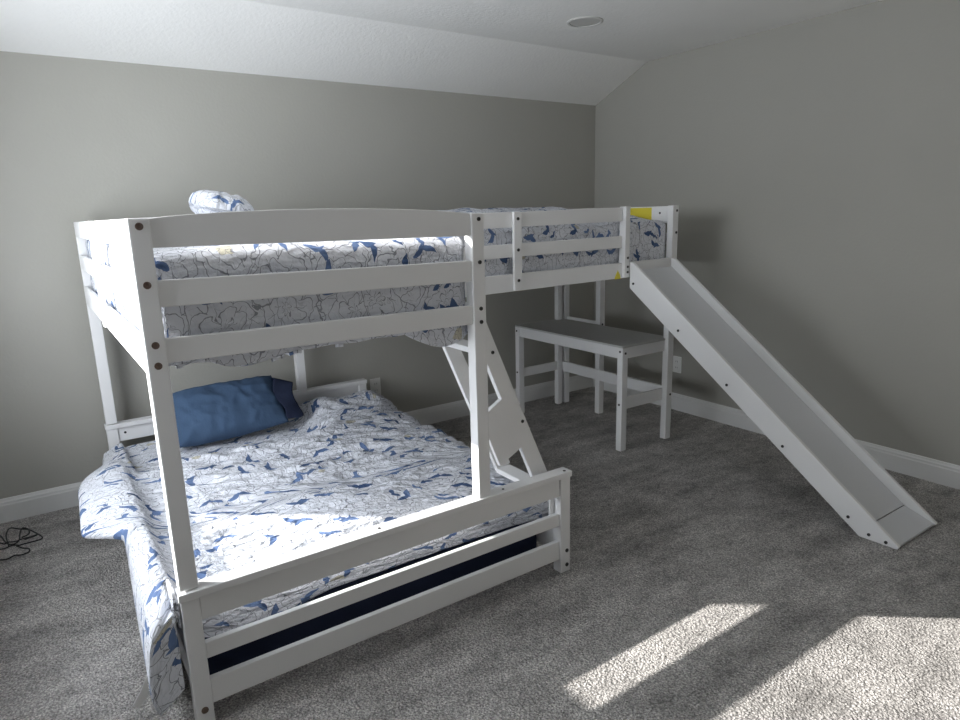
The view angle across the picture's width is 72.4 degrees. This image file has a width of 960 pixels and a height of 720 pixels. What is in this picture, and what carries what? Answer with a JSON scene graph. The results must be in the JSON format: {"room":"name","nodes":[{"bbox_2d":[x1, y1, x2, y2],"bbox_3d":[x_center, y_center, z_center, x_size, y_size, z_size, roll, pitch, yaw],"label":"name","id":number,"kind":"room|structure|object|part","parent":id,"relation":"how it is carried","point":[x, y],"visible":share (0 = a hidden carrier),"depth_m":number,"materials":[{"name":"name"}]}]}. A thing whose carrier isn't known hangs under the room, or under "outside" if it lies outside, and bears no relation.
{"room":"bedroom","nodes":[
{"label":"bedroom","id":0,"kind":"room"},
{"bbox_2d":[0,51,594,498],"bbox_3d":[-0.890,-0.669,4.113,4.540,2.604,0.120,-10,15,-33],"label":"wall","id":1,"kind":"structure","parent":0,"point":[82,140],"depth_m":3.55,"materials":[{"name":"beige paint"}]},
{"bbox_2d":[0,375,592,523],"bbox_3d":[-0.820,0.475,4.313,4.300,0.121,0.016,-10,15,-33],"label":"baseboard","id":2,"kind":"structure","parent":1,"relation":"attached to","point":[26,505],"depth_m":3.44,"materials":[{"name":"white paint"}]},
{"bbox_2d":[370,377,380,394],"bbox_3d":[-0.692,0.180,4.346,0.074,0.120,0.010,-10,15,-33],"label":"wall outlet","id":3,"kind":"object","parent":1,"relation":"attached to","point":[375,385],"visible":0.85,"depth_m":4.34,"materials":[{"name":"white plastic"}]},
{"bbox_2d":[0,0,880,105],"bbox_3d":[0.690,-1.393,1.550,4.340,0.491,5.670,-10,15,-33],"label":"ceiling","id":4,"kind":"structure","parent":0,"point":[520,49],"depth_m":3.47,"materials":[{"name":"white paint"}]},
{"bbox_2d":[567,16,602,27],"bbox_3d":[0.570,-1.832,3.554,0.196,0.008,0.196,-10,15,-33],"label":"recessed light","id":5,"kind":"object","parent":4,"relation":"in","point":[585,21],"visible":1,"depth_m":3.54,"materials":[{"name":"grey plastic"}]},
{"bbox_2d":[0,387,959,719],"bbox_3d":[0.766,1.035,2.083,4.300,0.080,5.600,-10,15,-33],"label":"floor","id":6,"kind":"structure","parent":0,"point":[707,578],"depth_m":2.38,"materials":[{"name":"carpet"}]},
{"bbox_2d":[0,527,42,560],"bbox_3d":[-2.173,0.844,3.071,0.207,0.020,0.375,-10,15,-33],"label":"power cable","id":7,"kind":"object","parent":6,"relation":"on","point":[7,542],"visible":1,"depth_m":3.06,"materials":[{"name":"black plastic"}]},
{"bbox_2d":[74,205,678,719],"bbox_3d":[-0.124,-0.026,3.379,3.111,1.471,1.960,-10,15,-33],"label":"bunk bed","id":8,"kind":"object","parent":6,"relation":"on","point":[208,597],"visible":0.85,"depth_m":2.08,"materials":[{"name":"white paint"}]},
{"bbox_3d":[-1.914,-0.170,3.267,0.050,1.015,0.047,-10,15,-33],"label":"post","id":9,"kind":"part","parent":8,"relation":"part of","materials":[{"name":"white paint"}]},
{"bbox_3d":[-1.403,-0.470,2.390,0.014,0.071,1.846,-10,15,-33],"label":"guard rail","id":10,"kind":"part","parent":8,"relation":"part of","materials":[{"name":"white paint"}]},
{"bbox_3d":[-1.399,-0.321,2.423,0.014,0.069,1.846,-10,15,-33],"label":"guard rail","id":11,"kind":"part","parent":8,"relation":"part of","materials":[{"name":"white paint"}]},
{"bbox_3d":[-1.899,0.554,3.431,0.050,0.413,0.047,-10,15,-33],"label":"post","id":12,"kind":"part","parent":8,"relation":"part of","materials":[{"name":"white paint"}]},
{"bbox_3d":[-1.395,-0.163,2.459,0.014,0.092,1.846,-10,15,-33],"label":"bed rail","id":13,"kind":"part","parent":8,"relation":"part of","materials":[{"name":"white paint"}]},
{"bbox_3d":[-0.839,0.143,1.738,0.050,1.015,0.047,-10,15,-33],"label":"post","id":14,"kind":"part","parent":8,"relation":"part of","materials":[{"name":"white paint"}]},
{"bbox_3d":[-1.358,0.796,2.682,0.022,0.100,1.850,-10,15,-33],"label":"rail","id":15,"kind":"part","parent":8,"relation":"part of","materials":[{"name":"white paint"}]},
{"bbox_3d":[-0.819,0.869,1.896,0.050,0.413,0.047,-10,15,-33],"label":"post","id":16,"kind":"part","parent":8,"relation":"part of","materials":[{"name":"white paint"}]},
{"bbox_3d":[-1.327,0.287,3.778,1.347,0.075,0.024,-10,15,-33],"label":"headboard","id":17,"kind":"part","parent":8,"relation":"part of","materials":[{"name":"white paint"}]},
{"bbox_3d":[-1.083,-0.308,3.824,0.050,1.015,0.047,-10,15,-33],"label":"post","id":18,"kind":"part","parent":8,"relation":"part of","materials":[{"name":"white paint"}]},
{"bbox_3d":[-0.434,-0.391,1.906,0.961,0.097,0.022,-10,15,-33],"label":"arched rail","id":19,"kind":"part","parent":8,"relation":"part of","materials":[{"name":"white paint"}]},
{"bbox_3d":[-0.429,-0.234,1.941,0.961,0.079,0.022,-10,15,-33],"label":"guard rail","id":20,"kind":"part","parent":8,"relation":"part of","materials":[{"name":"white paint"}]},
{"bbox_3d":[-0.425,-0.089,1.973,0.961,0.074,0.022,-10,15,-33],"label":"bed rail","id":21,"kind":"part","parent":8,"relation":"part of","materials":[{"name":"white paint"}]},
{"bbox_3d":[-0.747,0.349,4.199,0.050,0.413,0.047,-10,15,-33],"label":"post","id":22,"kind":"part","parent":8,"relation":"part of","materials":[{"name":"white paint"}]},
{"bbox_2d":[205,520,536,674],"bbox_3d":[-0.800,0.683,3.092,1.357,0.241,1.724,-10,15,-33],"label":"mattress","id":23,"kind":"object","parent":8,"relation":"on","point":[222,661],"visible":0.02,"depth_m":2.34,"materials":[{"name":"fabric"}]},
{"bbox_2d":[78,390,548,715],"bbox_3d":[-0.819,0.591,2.976,1.709,0.417,1.879,-10,15,-33],"label":"comforter","id":24,"kind":"object","parent":23,"relation":"on","point":[354,462],"visible":0.75,"depth_m":2.64,"materials":[{"name":"fabric"}]},
{"bbox_2d":[172,375,303,447],"bbox_3d":[-1.311,0.259,3.483,0.672,0.278,0.304,-10,15,-33],"label":"pillow","id":25,"kind":"object","parent":24,"relation":"on","point":[219,411],"visible":0.94,"depth_m":3.40,"materials":[{"name":"blue fabric"}]},
{"bbox_3d":[-0.246,0.603,2.241,1.347,0.078,0.026,-10,15,-33],"label":"footboard","id":26,"kind":"part","parent":8,"relation":"part of","materials":[{"name":"white paint"}]},
{"bbox_3d":[-0.007,0.006,2.295,0.050,1.015,0.047,-10,15,-33],"label":"post","id":27,"kind":"part","parent":8,"relation":"part of","materials":[{"name":"white paint"}]},
{"bbox_2d":[442,323,546,481],"bbox_3d":[0.052,0.164,2.599,0.351,0.740,0.305,-10,15,-33],"label":"ladder","id":28,"kind":"object","parent":8,"relation":"attached to","point":[509,430],"visible":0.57,"depth_m":2.49,"materials":[{"name":"white paint"}]},
{"bbox_3d":[0.078,0.271,2.466,0.191,0.263,0.019,-10,15,-33],"label":"plate","id":29,"kind":"part","parent":28,"relation":"part of","materials":[{"name":"white paint"}]},
{"bbox_3d":[0.177,-0.550,3.288,1.504,0.079,0.020,-10,15,-33],"label":"loft guard rail","id":30,"kind":"part","parent":8,"relation":"part of","materials":[{"name":"white paint"}]},
{"bbox_3d":[-0.203,0.591,3.451,0.022,0.100,1.850,-10,15,-33],"label":"rail","id":31,"kind":"part","parent":8,"relation":"part of","materials":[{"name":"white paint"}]},
{"bbox_3d":[0.173,-0.698,3.255,1.504,0.087,0.020,-10,15,-33],"label":"loft guard rail","id":32,"kind":"part","parent":8,"relation":"part of","materials":[{"name":"white paint"}]},
{"bbox_3d":[0.585,-0.378,4.887,0.043,1.456,0.042,-10,15,-33],"label":"loft post","id":33,"kind":"part","parent":8,"relation":"part of","materials":[{"name":"white paint"}]},
{"bbox_3d":[0.332,0.664,2.664,0.050,0.413,0.047,-10,15,-33],"label":"post","id":34,"kind":"part","parent":8,"relation":"part of","materials":[{"name":"white paint"}]},
{"bbox_3d":[0.643,-0.388,4.926,0.045,1.456,0.042,-10,15,-33],"label":"loft post","id":35,"kind":"part","parent":8,"relation":"part of","materials":[{"name":"white paint"}]},
{"bbox_3d":[0.357,-0.427,3.440,1.932,0.103,0.020,-10,15,-33],"label":"loft bed rail","id":36,"kind":"part","parent":8,"relation":"part of","materials":[{"name":"white paint"}]},
{"bbox_3d":[0.850,-0.270,4.638,0.047,1.340,0.044,-10,15,-33],"label":"loft post","id":37,"kind":"part","parent":8,"relation":"part of","materials":[{"name":"white paint"}]},
{"bbox_3d":[0.867,-0.958,4.347,0.012,0.100,1.001,-10,15,-33],"label":"loft rail","id":38,"kind":"part","parent":8,"relation":"part of","materials":[{"name":"white paint"}]},
{"bbox_3d":[0.817,-0.665,3.704,0.036,0.394,0.048,-10,15,-33],"label":"slide post","id":39,"kind":"part","parent":8,"relation":"part of","materials":[{"name":"white paint"}]},
{"bbox_3d":[1.173,-0.211,4.067,0.051,1.458,0.043,-10,15,-33],"label":"loft post","id":40,"kind":"part","parent":8,"relation":"part of","materials":[{"name":"white paint"}]},
{"bbox_3d":[0.064,-0.615,3.832,1.766,0.190,0.885,-10,15,-33],"label":"mattress","id":41,"kind":"object","parent":8,"relation":"on","visible":0},
{"bbox_2d":[434,207,665,276],"bbox_3d":[0.087,-0.700,3.827,1.907,0.386,0.963,-10,15,-33],"label":"comforter","id":42,"kind":"object","parent":41,"relation":"on","point":[647,237],"visible":0.28,"depth_m":3.60,"materials":[{"name":"fabric"}]},
{"bbox_2d":[515,319,664,450],"bbox_3d":[0.734,0.123,4.468,0.440,0.655,1.043,-10,15,-33],"label":"desk","id":43,"kind":"object","parent":6,"relation":"on","point":[621,344],"visible":0.92,"depth_m":4.26,"materials":[{"name":"grey laminate"}]},
{"bbox_3d":[0.291,0.075,4.767,0.046,0.642,0.042,-10,15,-33],"label":"leg","id":44,"kind":"part","parent":43,"relation":"part of","materials":[{"name":"white paint"}]},
{"bbox_3d":[0.857,0.240,3.962,0.046,0.642,0.042,-10,15,-33],"label":"leg","id":45,"kind":"part","parent":43,"relation":"part of","materials":[{"name":"white paint"}]},
{"bbox_2d":[630,258,936,549],"bbox_3d":[1.465,0.099,3.351,0.379,1.148,1.520,-11,16,-35],"label":"slide","id":46,"kind":"object","parent":6,"relation":"on","point":[856,486],"visible":1,"depth_m":3.27,"materials":[{"name":"white paint"}]},
{"bbox_2d":[593,0,959,465],"bbox_3d":[2.585,-0.518,2.968,0.120,2.623,5.720,-10,15,-33],"label":"wall","id":47,"kind":"structure","parent":0,"point":[811,167],"depth_m":3.72,"materials":[{"name":"beige paint"}]},
{"bbox_2d":[673,356,681,372],"bbox_3d":[1.424,0.033,4.738,0.010,0.120,0.074,-10,15,-33],"label":"wall outlet","id":48,"kind":"object","parent":47,"relation":"attached to","point":[677,361],"visible":0.98,"depth_m":4.73,"materials":[{"name":"white plastic"}]},
{"bbox_2d":[592,379,959,489],"bbox_3d":[2.531,0.625,3.230,0.016,0.121,5.584,-10,15,-33],"label":"baseboard","id":49,"kind":"structure","parent":47,"relation":"attached to","point":[921,467],"depth_m":3.66,"materials":[{"name":"white paint"}]},
{"bbox_3d":[-0.975,-0.332,2.702,0.886,0.220,1.742,-10,15,-33],"label":"mattress","id":50,"kind":"object","parent":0,"visible":0},
{"bbox_2d":[86,236,467,368],"bbox_3d":[-0.970,-0.372,2.709,1.007,0.475,1.851,-10,15,-33],"label":"comforter","id":51,"kind":"object","parent":50,"relation":"on","point":[218,260],"visible":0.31,"depth_m":1.94,"materials":[{"name":"fabric"}]},
{"bbox_2d":[188,190,253,213],"bbox_3d":[-1.200,-0.710,3.044,0.273,0.154,0.280,-10,15,-33],"label":"pillow","id":52,"kind":"object","parent":51,"relation":"on","point":[201,201],"visible":0.56,"depth_m":2.94,"materials":[{"name":"fabric"}]}
]}

